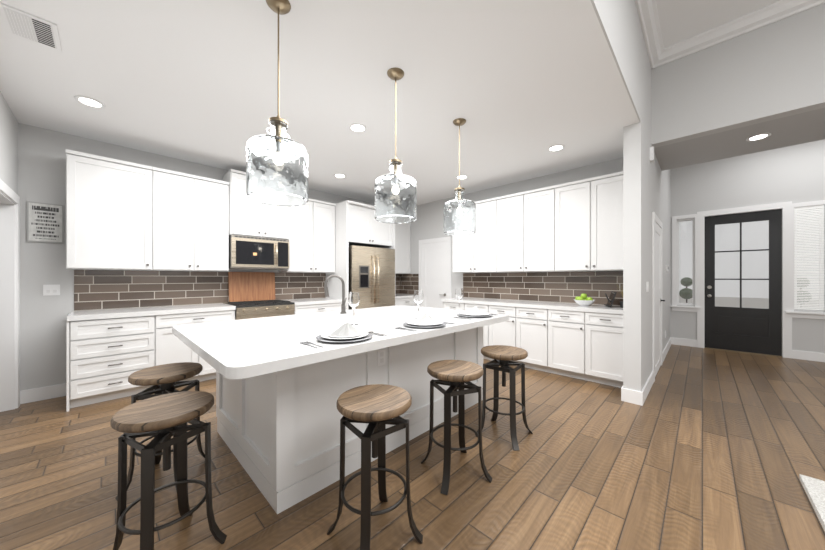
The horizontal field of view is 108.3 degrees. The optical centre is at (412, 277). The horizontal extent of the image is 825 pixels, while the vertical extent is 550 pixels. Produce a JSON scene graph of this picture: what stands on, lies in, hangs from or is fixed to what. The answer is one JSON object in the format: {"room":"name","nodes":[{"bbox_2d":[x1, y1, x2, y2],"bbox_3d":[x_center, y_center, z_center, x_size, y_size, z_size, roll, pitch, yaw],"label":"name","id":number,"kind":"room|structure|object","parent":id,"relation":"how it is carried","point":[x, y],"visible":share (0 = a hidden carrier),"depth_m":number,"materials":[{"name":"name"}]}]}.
{"room":"kitchen","nodes":[
{"label":"kitchen","id":0,"kind":"room"},
{"bbox_2d":[0,91,17,194],"bbox_3d":[-0.499,-0.700,-0.477,10.050,4.000,0.120,0,0,44],"label":"wall","id":1,"kind":"structure","parent":0,"point":[8,149],"depth_m":2.76,"materials":[{"name":"grey paint"}]},
{"bbox_2d":[0,179,19,411],"bbox_3d":[-3.679,0.237,2.615,1.050,2.125,0.156,0,0,44],"label":"trim","id":2,"kind":"structure","parent":1,"relation":"attached to","point":[9,298],"depth_m":2.93,"materials":[{"name":"white wood"}]},
{"bbox_2d":[18,123,399,390],"bbox_3d":[-1.964,-0.200,5.327,0.156,3.000,10.900,0,0,44],"label":"wall","id":3,"kind":"structure","parent":0,"point":[42,179],"depth_m":3.30,"materials":[{"name":"grey paint"}]},
{"bbox_2d":[20,383,66,403],"bbox_3d":[-3.918,1.232,3.193,0.030,0.135,0.375,0,0,44],"label":"baseboard","id":4,"kind":"structure","parent":3,"relation":"attached to","point":[60,390],"depth_m":3.18,"materials":[{"name":"white wood"}]},
{"bbox_2d":[27,201,63,243],"bbox_3d":[-3.928,-0.590,3.192,0.015,0.420,0.250,0,0,44],"label":"sign","id":5,"kind":"object","parent":3,"relation":"attached to","point":[28,240],"visible":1,"depth_m":3.18,"materials":[{"name":"grey"}]},
{"bbox_2d":[29,202,61,241],"bbox_3d":[-3.922,-0.590,3.186,0.002,0.396,0.226,0,0,44],"label":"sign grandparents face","id":6,"kind":"object","parent":5,"relation":"attached to","point":[45,222],"visible":1,"depth_m":3.19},
{"bbox_2d":[43,285,59,295],"bbox_3d":[-3.902,0.130,3.223,0.010,0.116,0.117,0,0,44],"label":"switch plate","id":7,"kind":"object","parent":3,"relation":"attached to","point":[51,289],"visible":1,"depth_m":3.22,"materials":[{"name":"white plastic"}]},
{"bbox_2d":[66,149,161,270],"bbox_3d":[-3.435,-0.710,3.454,0.343,1.230,0.744,0,0,44],"label":"upper cabinet","id":8,"kind":"object","parent":3,"relation":"attached to","point":[122,215],"depth_m":3.32,"materials":[{"name":"white wood"}]},
{"bbox_2d":[162,169,229,271],"bbox_3d":[-2.966,-0.710,3.936,0.343,1.230,0.870,0,0,44],"label":"upper cabinet","id":9,"kind":"object","parent":3,"relation":"attached to","point":[195,209],"depth_m":3.85,"materials":[{"name":"white wood"}]},
{"bbox_2d":[223,169,289,240],"bbox_3d":[-2.354,-1.047,4.515,0.413,0.895,0.808,0,0,44],"label":"upper cabinet","id":10,"kind":"object","parent":3,"relation":"attached to","point":[248,217],"depth_m":4.28,"materials":[{"name":"white wood"}]},
{"bbox_2d":[229,235,288,269],"bbox_3d":[-2.333,-0.365,4.497,0.476,0.460,0.795,0,0,44],"label":"microwave","id":11,"kind":"object","parent":10,"relation":"attached to","point":[251,252],"visible":1,"depth_m":4.32,"materials":[{"name":"silver metal"}]},
{"bbox_2d":[279,198,335,272],"bbox_3d":[-1.798,-0.710,5.137,0.343,1.230,0.856,0,0,44],"label":"upper cabinet","id":12,"kind":"object","parent":3,"relation":"attached to","point":[312,224],"depth_m":5.01,"materials":[{"name":"white wood"}]},
{"bbox_2d":[335,200,394,247],"bbox_3d":[-1.000,-0.977,5.750,0.633,0.695,1.051,0,0,44],"label":"upper cabinet","id":13,"kind":"object","parent":3,"relation":"attached to","point":[355,224],"depth_m":5.37,"materials":[{"name":"white wood"}]},
{"bbox_2d":[395,223,409,272],"bbox_3d":[-0.435,-0.710,6.539,0.343,1.230,0.786,0,0,44],"label":"upper cabinet","id":14,"kind":"object","parent":3,"relation":"attached to","point":[402,230],"depth_m":6.53,"materials":[{"name":"white wood"}]},
{"bbox_2d":[0,0,638,204],"bbox_3d":[-1.367,-1.650,2.655,4.738,0.100,7.900,0,0,44],"label":"ceiling","id":15,"kind":"structure","parent":0,"point":[520,87],"depth_m":2.45,"materials":[{"name":"white paint"}]},
{"bbox_2d":[0,2,61,51],"bbox_3d":[-2.435,-1.593,1.907,0.316,0.014,0.226,0,0,44],"label":"ceiling vent","id":16,"kind":"object","parent":15,"relation":"in","point":[29,27],"visible":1,"depth_m":1.89,"materials":[{"name":"white plastic"}]},
{"bbox_2d":[74,96,105,108],"bbox_3d":[-2.930,-1.595,2.710,0.196,0.009,0.196,0,0,44],"label":"recessed light","id":17,"kind":"object","parent":15,"relation":"in","point":[90,102],"visible":0.98,"depth_m":2.71,"materials":[{"name":"white plastic"}]},
{"bbox_2d":[246,0,307,205],"bbox_3d":[-0.781,-1.027,1.736,0.330,1.144,0.330,0,0,44],"label":"pendant light","id":18,"kind":"object","parent":15,"relation":"hanging from","point":[276,167],"visible":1,"depth_m":1.62,"materials":[{"name":"clear glass"}]},
{"bbox_2d":[334,174,345,177],"bbox_3d":[-1.133,-1.595,4.659,0.196,0.009,0.196,0,0,44],"label":"recessed light","id":19,"kind":"object","parent":15,"relation":"in","point":[339,175],"visible":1,"depth_m":4.65,"materials":[{"name":"white plastic"}]},
{"bbox_2d":[349,123,366,132],"bbox_3d":[-0.582,-1.595,3.174,0.196,0.009,0.196,0,0,44],"label":"recessed light","id":20,"kind":"object","parent":15,"relation":"in","point":[357,127],"visible":1,"depth_m":3.16,"materials":[{"name":"white plastic"}]},
{"bbox_2d":[374,67,416,222],"bbox_3d":[-0.132,-1.027,2.332,0.330,1.144,0.330,0,0,44],"label":"pendant light","id":21,"kind":"object","parent":15,"relation":"hanging from","point":[395,195],"visible":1,"depth_m":2.21,"materials":[{"name":"clear glass"}]},
{"bbox_2d":[443,118,475,235],"bbox_3d":[0.481,-1.027,3.048,0.330,1.144,0.330,0,0,44],"label":"pendant light","id":22,"kind":"object","parent":15,"relation":"hanging from","point":[459,215],"visible":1,"depth_m":2.92,"materials":[{"name":"clear glass"}]},
{"bbox_2d":[456,175,467,178],"bbox_3d":[0.783,-1.595,4.721,0.196,0.009,0.196,0,0,44],"label":"recessed light","id":23,"kind":"object","parent":15,"relation":"in","point":[463,176],"visible":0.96,"depth_m":4.72,"materials":[{"name":"white plastic"}]},
{"bbox_2d":[547,144,564,151],"bbox_3d":[1.766,-1.595,3.667,0.196,0.009,0.196,0,0,44],"label":"recessed light","id":24,"kind":"object","parent":15,"relation":"in","point":[555,148],"visible":1,"depth_m":3.67,"materials":[{"name":"white plastic"}]},
{"bbox_2d":[0,344,824,549],"bbox_3d":[1.288,1.350,1.468,10.200,0.100,11.900,0,0,44],"label":"floor","id":25,"kind":"structure","parent":0,"point":[706,449],"depth_m":1.93,"materials":[{"name":"brown wood"}]},
{"bbox_2d":[67,316,162,411],"bbox_3d":[-3.331,0.860,3.367,0.613,0.880,0.718,0,0,44],"label":"base cabinet","id":26,"kind":"object","parent":25,"relation":"on","point":[110,352],"depth_m":3.11,"materials":[{"name":"white wood"}]},
{"bbox_2d":[67,304,234,319],"bbox_3d":[-3.066,0.395,3.630,0.627,0.050,1.460,0,0,44],"label":"countertop","id":27,"kind":"structure","parent":26,"relation":"on","point":[106,314],"depth_m":3.39,"materials":[{"name":"white stone"}]},
{"bbox_2d":[115,362,204,500],"bbox_3d":[-1.597,0.952,1.944,0.373,0.705,0.373,0,0,-11],"label":"stool","id":28,"kind":"object","parent":25,"relation":"on","point":[163,379],"visible":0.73,"depth_m":1.89,"materials":[{"name":"brown wood"}]},
{"bbox_2d":[110,391,226,549],"bbox_3d":[-1.158,0.952,1.405,0.373,0.705,0.373,0,0,27],"label":"stool","id":29,"kind":"object","parent":25,"relation":"on","point":[164,418],"visible":1,"depth_m":1.35,"materials":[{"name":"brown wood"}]},
{"bbox_2d":[163,308,235,381],"bbox_3d":[-2.845,0.860,3.867,0.613,0.880,0.810,0,0,44],"label":"base cabinet","id":30,"kind":"object","parent":25,"relation":"on","point":[174,350],"depth_m":3.58,"materials":[{"name":"white wood"}]},
{"bbox_2d":[223,299,294,319],"bbox_3d":[-2.252,0.825,4.408,0.700,0.950,0.780,0,0,44],"label":"range","id":31,"kind":"object","parent":25,"relation":"on","point":[257,309],"visible":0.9,"depth_m":4.20,"materials":[{"name":"silver metal"}]},
{"bbox_2d":[228,272,274,301],"bbox_3d":[-2.477,0.131,4.627,0.049,0.445,0.660,0,0,44],"label":"backsplash panel","id":32,"kind":"object","parent":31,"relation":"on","point":[250,286],"visible":0.88,"depth_m":4.60,"materials":[{"name":"brown wood"}]},
{"bbox_2d":[294,300,346,314],"bbox_3d":[-1.707,0.860,5.037,0.613,0.880,0.873,0,0,44],"label":"base cabinet","id":33,"kind":"object","parent":25,"relation":"on","point":[299,308],"depth_m":4.77,"materials":[{"name":"white wood"}]},
{"bbox_2d":[285,296,341,303],"bbox_3d":[-1.702,0.395,5.032,0.627,0.050,0.873,0,0,44],"label":"countertop","id":34,"kind":"structure","parent":33,"relation":"on","point":[327,300],"depth_m":4.90,"materials":[{"name":"white stone"}]},
{"bbox_2d":[215,325,483,513],"bbox_3d":[-0.453,0.860,2.847,1.280,0.880,2.150,0,0,44],"label":"kitchen island","id":35,"kind":"object","parent":25,"relation":"on","point":[280,389],"depth_m":1.93,"materials":[{"name":"white wood"}]},
{"bbox_2d":[172,305,508,380],"bbox_3d":[-0.444,0.395,2.649,1.590,0.050,2.480,0,0,44],"label":"island countertop","id":36,"kind":"structure","parent":35,"relation":"on","point":[240,350],"depth_m":1.95,"materials":[{"name":"white stone"}]},
{"bbox_2d":[324,275,346,313],"bbox_3d":[-0.783,0.168,3.072,0.146,0.402,0.213,0,0,44],"label":"faucet","id":37,"kind":"object","parent":36,"relation":"on","point":[343,309],"visible":1,"depth_m":3.09,"materials":[{"name":"silver metal"}]},
{"bbox_2d":[300,331,386,347],"bbox_3d":[-0.410,0.367,1.819,0.225,0.004,0.509,0,0,44],"label":"cutlery","id":38,"kind":"object","parent":36,"relation":"on","point":[306,343],"visible":0.94,"depth_m":1.69,"materials":[{"name":"silver metal"}]},
{"bbox_2d":[316,322,372,342],"bbox_3d":[-0.414,0.322,1.826,0.340,0.096,0.340,0,0,44],"label":"plate setting","id":39,"kind":"object","parent":36,"relation":"on","point":[347,332],"visible":1,"depth_m":1.78,"materials":[{"name":"white ceramic"}]},
{"bbox_2d":[348,292,359,324],"bbox_3d":[-0.464,0.240,2.363,0.090,0.258,0.090,0,0,44],"label":"wine glass","id":40,"kind":"object","parent":36,"relation":"on","point":[353,299],"visible":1,"depth_m":2.33,"materials":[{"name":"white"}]},
{"bbox_2d":[414,290,422,318],"bbox_3d":[0.054,0.240,2.695,0.090,0.258,0.090,0,0,44],"label":"wine glass","id":41,"kind":"object","parent":36,"relation":"on","point":[418,297],"visible":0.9,"depth_m":2.66,"materials":[{"name":"white"}]},
{"bbox_2d":[403,313,445,327],"bbox_3d":[0.095,0.322,2.321,0.340,0.096,0.340,0,0,44],"label":"plate setting","id":42,"kind":"object","parent":36,"relation":"on","point":[425,320],"visible":1,"depth_m":2.28,"materials":[{"name":"white ceramic"}]},
{"bbox_2d":[395,322,454,330],"bbox_3d":[0.099,0.367,2.314,0.225,0.004,0.509,0,0,44],"label":"cutlery","id":43,"kind":"object","parent":36,"relation":"on","point":[416,330],"visible":0.67,"depth_m":2.16,"materials":[{"name":"silver metal"}]},
{"bbox_2d":[455,288,463,312],"bbox_3d":[0.507,0.240,3.218,0.090,0.258,0.090,0,0,44],"label":"wine glass","id":44,"kind":"object","parent":36,"relation":"on","point":[459,293],"visible":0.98,"depth_m":3.19,"materials":[{"name":"white"}]},
{"bbox_2d":[457,306,491,316],"bbox_3d":[0.603,0.322,2.901,0.340,0.096,0.340,0,0,44],"label":"plate setting","id":45,"kind":"object","parent":36,"relation":"on","point":[475,311],"visible":1,"depth_m":2.86,"materials":[{"name":"white ceramic"}]},
{"bbox_2d":[349,245,394,309],"bbox_3d":[-0.929,0.370,5.688,0.796,1.860,0.990,0,0,44],"label":"fridge","id":46,"kind":"object","parent":25,"relation":"on","point":[372,276],"visible":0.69,"depth_m":5.39,"materials":[{"name":"silver metal"}]},
{"bbox_2d":[327,384,422,549],"bbox_3d":[-0.191,0.952,1.504,0.373,0.705,0.373,0,0,-39],"label":"stool","id":47,"kind":"object","parent":25,"relation":"on","point":[377,407],"visible":1,"depth_m":1.46,"materials":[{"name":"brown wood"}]},
{"bbox_2d":[395,296,417,305],"bbox_3d":[-0.339,0.860,6.444,0.613,0.880,0.785,0,0,44],"label":"base cabinet","id":48,"kind":"object","parent":25,"relation":"on","point":[411,302],"depth_m":6.25,"materials":[{"name":"white wood"}]},
{"bbox_2d":[395,294,410,299],"bbox_3d":[-0.334,0.395,6.439,0.627,0.050,0.785,0,0,44],"label":"countertop","id":49,"kind":"structure","parent":48,"relation":"on","point":[397,296],"depth_m":6.20,"materials":[{"name":"white stone"}]},
{"bbox_2d":[442,301,457,309],"bbox_3d":[0.932,0.860,5.322,0.531,0.880,0.614,0,0,44],"label":"base cabinet","id":50,"kind":"object","parent":25,"relation":"on","point":[453,305],"depth_m":5.16,"materials":[{"name":"white wood"}]},
{"bbox_2d":[421,360,491,494],"bbox_3d":[0.287,0.952,2.009,0.373,0.705,0.373,0,0,-21],"label":"stool","id":51,"kind":"object","parent":25,"relation":"on","point":[455,375],"visible":1,"depth_m":1.93,"materials":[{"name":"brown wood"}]},
{"bbox_2d":[458,305,481,311],"bbox_3d":[1.236,0.860,5.027,0.580,0.880,0.614,0,0,44],"label":"base cabinet","id":52,"kind":"object","parent":25,"relation":"on","point":[462,307],"depth_m":4.92,"materials":[{"name":"white wood"}]},
{"bbox_2d":[482,305,509,359],"bbox_3d":[1.557,0.860,4.715,0.580,0.880,0.614,0,0,44],"label":"base cabinet","id":53,"kind":"object","parent":25,"relation":"on","point":[497,333],"depth_m":4.55,"materials":[{"name":"white wood"}]},
{"bbox_2d":[475,345,532,450],"bbox_3d":[0.761,0.952,2.482,0.373,0.705,0.373,0,0,39],"label":"stool","id":54,"kind":"object","parent":25,"relation":"on","point":[504,357],"visible":0.96,"depth_m":2.44,"materials":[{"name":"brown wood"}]},
{"bbox_2d":[510,305,541,370],"bbox_3d":[1.878,0.860,4.402,0.580,0.880,0.614,0,0,44],"label":"base cabinet","id":55,"kind":"object","parent":25,"relation":"on","point":[525,324],"depth_m":4.22,"materials":[{"name":"white wood"}]},
{"bbox_2d":[542,309,577,378],"bbox_3d":[2.199,0.860,4.090,0.580,0.880,0.614,0,0,44],"label":"base cabinet","id":56,"kind":"object","parent":25,"relation":"on","point":[575,340],"depth_m":3.93,"materials":[{"name":"white wood"}]},
{"bbox_2d":[578,313,622,387],"bbox_3d":[2.497,0.860,3.801,0.513,0.880,0.614,0,0,44],"label":"base cabinet","id":57,"kind":"object","parent":25,"relation":"on","point":[600,335],"depth_m":3.60,"materials":[{"name":"white wood"}]},
{"bbox_2d":[442,297,622,312],"bbox_3d":[1.707,0.395,4.559,2.702,0.050,0.628,0,0,44],"label":"countertop","id":58,"kind":"structure","parent":57,"relation":"on","point":[573,308],"depth_m":4.16,"materials":[{"name":"white stone"}]},
{"bbox_2d":[573,294,594,305],"bbox_3d":[2.292,0.284,3.978,0.256,0.170,0.256,0,0,44],"label":"fruit bowl","id":59,"kind":"object","parent":58,"relation":"on","point":[583,300],"visible":1,"depth_m":3.93,"materials":[{"name":"white ceramic"}]},
{"bbox_2d":[604,291,616,306],"bbox_3d":[2.541,0.272,3.837,0.104,0.195,0.280,0,0,24],"label":"cookbook stand","id":60,"kind":"object","parent":58,"relation":"on","point":[611,298],"visible":1,"depth_m":3.80,"materials":[{"name":"black metal"}]},
{"bbox_2d":[616,285,622,307],"bbox_3d":[2.640,0.226,3.729,0.152,0.288,0.163,0,0,44],"label":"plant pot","id":61,"kind":"object","parent":58,"relation":"on","point":[621,304],"visible":0.4,"depth_m":3.72,"materials":[{"name":"grey ceramic"}]},
{"bbox_2d":[800,474,824,530],"bbox_3d":[2.710,1.282,0.169,2.750,0.035,2.220,0,0,44],"label":"shag rug","id":62,"kind":"object","parent":25,"relation":"on","point":[814,488],"visible":1,"depth_m":1.75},
{"bbox_2d":[400,157,622,305],"bbox_3d":[1.347,-0.200,5.437,4.450,3.000,0.126,0,0,44],"label":"wall","id":63,"kind":"structure","parent":0,"point":[567,287],"depth_m":4.90,"materials":[{"name":"grey paint"}]},
{"bbox_2d":[419,236,450,308],"bbox_3d":[0.439,0.237,6.196,0.870,2.125,0.061,0,0,44],"label":"door","id":64,"kind":"structure","parent":63,"relation":"attached to","point":[435,270],"depth_m":6.19,"materials":[{"name":"white wood"}]},
{"bbox_2d":[453,171,622,272],"bbox_3d":[1.802,-0.703,4.646,2.687,1.215,0.370,0,0,44],"label":"wall cabinets","id":65,"kind":"object","parent":63,"relation":"attached to","point":[573,226],"visible":0.9,"depth_m":4.26,"materials":[{"name":"white wood"}]},
{"bbox_2d":[591,0,669,391],"bbox_3d":[1.279,-0.700,2.069,0.150,4.000,10.750,0,0,44],"label":"wall","id":66,"kind":"structure","parent":0,"point":[646,187],"depth_m":3.12,"materials":[{"name":"grey paint"}]},
{"bbox_2d":[621,386,630,401],"bbox_3d":[2.326,1.232,3.250,0.036,0.135,0.296,0,0,44],"label":"baseboard","id":67,"kind":"structure","parent":66,"relation":"attached to","point":[625,393],"depth_m":3.13,"materials":[{"name":"white wood"}]},
{"bbox_2d":[639,371,653,405],"bbox_3d":[2.670,1.232,3.380,0.016,0.135,0.961,0,0,44],"label":"baseboard","id":68,"kind":"structure","parent":66,"relation":"attached to","point":[644,393],"depth_m":3.23,"materials":[{"name":"white wood"}]},
{"bbox_2d":[646,282,648,291],"bbox_3d":[2.679,0.100,3.392,0.010,0.116,0.163,0,0,44],"label":"switch plate","id":69,"kind":"object","parent":66,"relation":"attached to","point":[647,286],"visible":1,"depth_m":3.35,"materials":[{"name":"white plastic"}]},
{"bbox_2d":[635,0,665,68],"bbox_3d":[0.314,-2.640,0.880,0.125,0.120,7.700,0,0,44],"label":"crown molding","id":70,"kind":"structure","parent":66,"relation":"attached to","point":[659,54],"depth_m":3.16,"materials":[{"name":"white wood"}]},
{"bbox_2d":[650,147,653,161],"bbox_3d":[2.870,-1.480,3.569,0.038,0.160,0.080,0,0,44],"label":"detector","id":71,"kind":"object","parent":66,"relation":"attached to","point":[651,154],"visible":1,"depth_m":3.54,"materials":[{"name":"white plastic"}]},
{"bbox_2d":[652,212,664,381],"bbox_3d":[3.398,0.237,4.095,0.061,2.125,1.070,0,0,44],"label":"door","id":72,"kind":"structure","parent":66,"relation":"attached to","point":[657,300],"depth_m":4.03,"materials":[{"name":"white wood"}]},
{"bbox_2d":[662,337,671,362],"bbox_3d":[4.419,1.232,5.178,0.016,0.135,1.915,0,0,44],"label":"baseboard","id":73,"kind":"structure","parent":66,"relation":"attached to","point":[666,349],"depth_m":5.04,"materials":[{"name":"white wood"}]},
{"bbox_2d":[656,0,780,47],"bbox_3d":[1.873,-2.750,-1.229,5.600,0.100,8.850,0,0,44],"label":"ceiling","id":74,"kind":"structure","parent":0,"point":[680,20],"depth_m":3.05,"materials":[{"name":"white paint"}]},
{"bbox_2d":[652,3,824,147],"bbox_3d":[4.960,-2.175,1.837,5.450,1.050,0.150,0,0,44],"label":"wall","id":75,"kind":"structure","parent":0,"point":[773,71],"depth_m":3.15,"materials":[{"name":"grey paint"}]},
{"bbox_2d":[665,0,824,63],"bbox_3d":[4.914,-2.640,1.689,5.310,0.120,0.125,0,0,44],"label":"crown molding","id":76,"kind":"structure","parent":75,"relation":"attached to","point":[782,9],"depth_m":3.12,"materials":[{"name":"white wood"}]},
{"bbox_2d":[654,108,824,170],"bbox_3d":[6.022,-2.025,3.037,5.600,0.750,3.050,0,0,44],"label":"ceiling","id":77,"kind":"structure","parent":0,"point":[801,128],"depth_m":3.60,"materials":[{"name":"grey paint"}]},
{"bbox_2d":[746,133,770,140],"bbox_3d":[4.046,-1.645,3.486,0.196,0.009,0.196,0,0,44],"label":"recessed light","id":78,"kind":"object","parent":77,"relation":"in","point":[758,137],"visible":1,"depth_m":3.48,"materials":[{"name":"white plastic"}]},
{"bbox_2d":[670,139,824,352],"bbox_3d":[7.032,-0.500,4.076,5.600,3.600,0.150,0,0,44],"label":"wall","id":79,"kind":"structure","parent":0,"point":[794,173],"depth_m":5.10,"materials":[{"name":"grey paint"}]},
{"bbox_2d":[672,337,696,346],"bbox_3d":[5.218,1.232,5.725,0.360,0.135,0.016,0,0,44],"label":"baseboard","id":80,"kind":"structure","parent":79,"relation":"attached to","point":[676,341],"depth_m":5.71,"materials":[{"name":"white wood"}]},
{"bbox_2d":[671,214,700,311],"bbox_3d":[5.259,-0.282,5.738,0.430,1.845,0.180,0,0,44],"label":"window","id":81,"kind":"structure","parent":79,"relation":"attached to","point":[676,259],"depth_m":5.77,"materials":[{"name":"white"}]},
{"bbox_2d":[697,201,791,357],"bbox_3d":[5.774,0.030,5.242,1.110,2.540,0.232,0,0,44],"label":"door frame","id":82,"kind":"structure","parent":79,"relation":"attached to","point":[761,331],"depth_m":5.17,"materials":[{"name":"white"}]},
{"bbox_2d":[786,200,824,318],"bbox_3d":[6.291,-0.282,4.734,0.470,1.845,0.180,0,0,44],"label":"window","id":83,"kind":"structure","parent":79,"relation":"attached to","point":[810,315],"depth_m":4.75,"materials":[{"name":"white"}]},
{"bbox_2d":[792,350,824,361],"bbox_3d":[7.563,1.232,3.445,3.960,0.135,0.016,0,0,44],"label":"baseboard","id":84,"kind":"structure","parent":79,"relation":"attached to","point":[804,355],"depth_m":4.71,"materials":[{"name":"white wood"}]},
{"bbox_2d":[794,205,823,309],"bbox_3d":[6.281,-0.319,4.723,0.290,1.638,0.026,0,0,44],"label":"blinds","id":85,"kind":"object","parent":79,"relation":"attached to","point":[808,208],"visible":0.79,"depth_m":4.72,"materials":[{"name":"white"}]},
{"label":"outside","id":86,"kind":"structure","parent":0,"visible":0},
{"bbox_2d":[679,296,818,308],"bbox_3d":[13.928,1.370,12.888,14.000,0.100,22.100,0,0,44],"label":"ground","id":87,"kind":"structure","parent":86,"point":[763,303],"depth_m":16.06,"materials":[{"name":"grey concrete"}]},
{"bbox_2d":[679,277,691,302],"bbox_3d":[5.622,0.652,6.111,0.300,1.335,0.300,0,0,44],"label":"topiary","id":88,"kind":"object","parent":87,"relation":"on","point":[686,293],"depth_m":6.06,"materials":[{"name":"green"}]},
{"bbox_2d":[797,278,810,306],"bbox_3d":[6.654,0.652,5.107,0.300,1.335,0.300,0,0,44],"label":"topiary","id":89,"kind":"object","parent":87,"relation":"on","point":[803,291],"depth_m":5.04,"materials":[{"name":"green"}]}
]}

